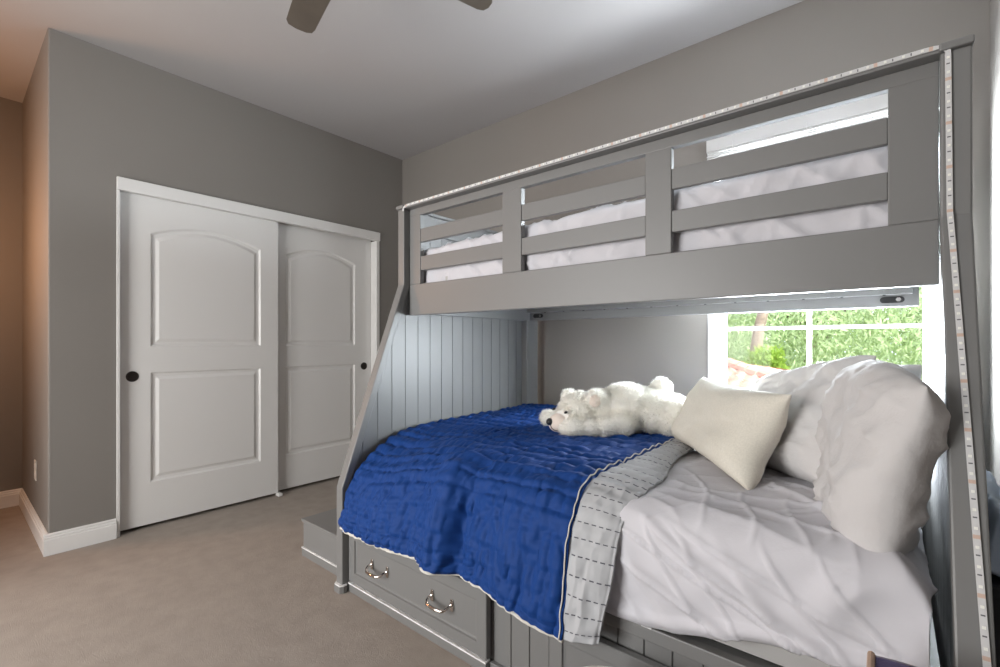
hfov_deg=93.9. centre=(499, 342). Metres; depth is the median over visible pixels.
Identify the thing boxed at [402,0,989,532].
wall
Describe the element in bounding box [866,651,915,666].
stool
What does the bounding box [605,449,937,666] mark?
sheet
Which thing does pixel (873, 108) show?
window blind
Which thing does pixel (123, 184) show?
trim
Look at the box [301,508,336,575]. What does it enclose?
step
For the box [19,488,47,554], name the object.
baseboard
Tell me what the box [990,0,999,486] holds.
curtain
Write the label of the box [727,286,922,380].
tree
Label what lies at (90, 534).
baseboard
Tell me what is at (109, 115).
wall
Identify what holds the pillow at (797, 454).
on the sheet
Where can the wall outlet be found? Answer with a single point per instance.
(35, 461)
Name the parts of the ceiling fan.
blade, blade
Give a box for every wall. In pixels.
[0,97,21,491]
[22,38,44,526]
[45,28,401,533]
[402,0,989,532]
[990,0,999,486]
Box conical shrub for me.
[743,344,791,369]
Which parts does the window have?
casing, sash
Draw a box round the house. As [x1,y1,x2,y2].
[727,358,788,387]
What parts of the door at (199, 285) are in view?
finger pull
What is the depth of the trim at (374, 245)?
3.99 m
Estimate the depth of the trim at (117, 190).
2.64 m
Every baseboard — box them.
[0,488,20,508]
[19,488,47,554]
[43,518,116,556]
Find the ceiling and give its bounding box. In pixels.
[0,0,803,159]
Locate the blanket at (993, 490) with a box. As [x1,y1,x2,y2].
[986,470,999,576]
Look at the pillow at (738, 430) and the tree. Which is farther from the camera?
the tree
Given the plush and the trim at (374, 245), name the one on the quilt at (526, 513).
the plush
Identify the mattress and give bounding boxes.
[424,146,887,282]
[713,639,835,666]
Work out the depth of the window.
2.47 m
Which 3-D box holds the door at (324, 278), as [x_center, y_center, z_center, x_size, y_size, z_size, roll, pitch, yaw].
[-1.402,0.097,3.695,0.039,1.963,0.870,0,0,40]
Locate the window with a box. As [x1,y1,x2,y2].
[708,310,922,388]
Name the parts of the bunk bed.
handle, guard post, drawer, mounting plate, beadboard panel, handle, rail, mounting plate, rail, guard post, corner post, drawer, guard post, guard rail, rail, led strip, rail, guard post, beadboard panel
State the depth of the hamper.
1.03 m
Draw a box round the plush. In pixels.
[539,376,685,436]
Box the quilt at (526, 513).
[338,403,693,644]
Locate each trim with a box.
[116,176,379,240]
[116,189,119,537]
[371,241,378,372]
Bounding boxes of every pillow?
[671,377,790,489]
[750,355,875,482]
[812,360,950,554]
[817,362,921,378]
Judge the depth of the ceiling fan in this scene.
1.88 m
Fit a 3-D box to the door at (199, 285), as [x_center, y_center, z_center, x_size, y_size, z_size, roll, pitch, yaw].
[-1.901,0.097,3.028,0.039,1.963,0.904,0,0,40]
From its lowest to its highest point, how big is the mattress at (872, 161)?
0.300 m
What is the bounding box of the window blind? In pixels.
[706,93,887,181]
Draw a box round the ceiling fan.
[286,0,491,32]
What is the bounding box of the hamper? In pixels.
[992,574,999,666]
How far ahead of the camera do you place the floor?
2.00 m
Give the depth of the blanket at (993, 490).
1.13 m
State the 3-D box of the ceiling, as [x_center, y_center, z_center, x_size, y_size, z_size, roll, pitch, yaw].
[-1.382,-1.690,1.644,5.070,0.100,4.790,0,0,40]
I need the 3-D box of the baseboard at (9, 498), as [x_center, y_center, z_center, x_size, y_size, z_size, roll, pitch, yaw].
[-3.610,1.045,2.761,0.018,0.110,1.105,0,0,40]
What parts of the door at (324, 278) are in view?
finger pull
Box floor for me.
[0,476,472,666]
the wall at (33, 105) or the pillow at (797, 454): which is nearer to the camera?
the pillow at (797, 454)
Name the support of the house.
on the ground
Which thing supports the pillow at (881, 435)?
on the sheet
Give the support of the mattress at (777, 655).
on the bunk bed
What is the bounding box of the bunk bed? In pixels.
[334,34,996,666]
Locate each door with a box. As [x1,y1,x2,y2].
[120,191,277,530]
[278,222,370,490]
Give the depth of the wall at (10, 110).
3.15 m
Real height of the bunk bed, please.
1.786 m
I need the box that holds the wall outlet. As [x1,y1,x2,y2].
[34,460,36,480]

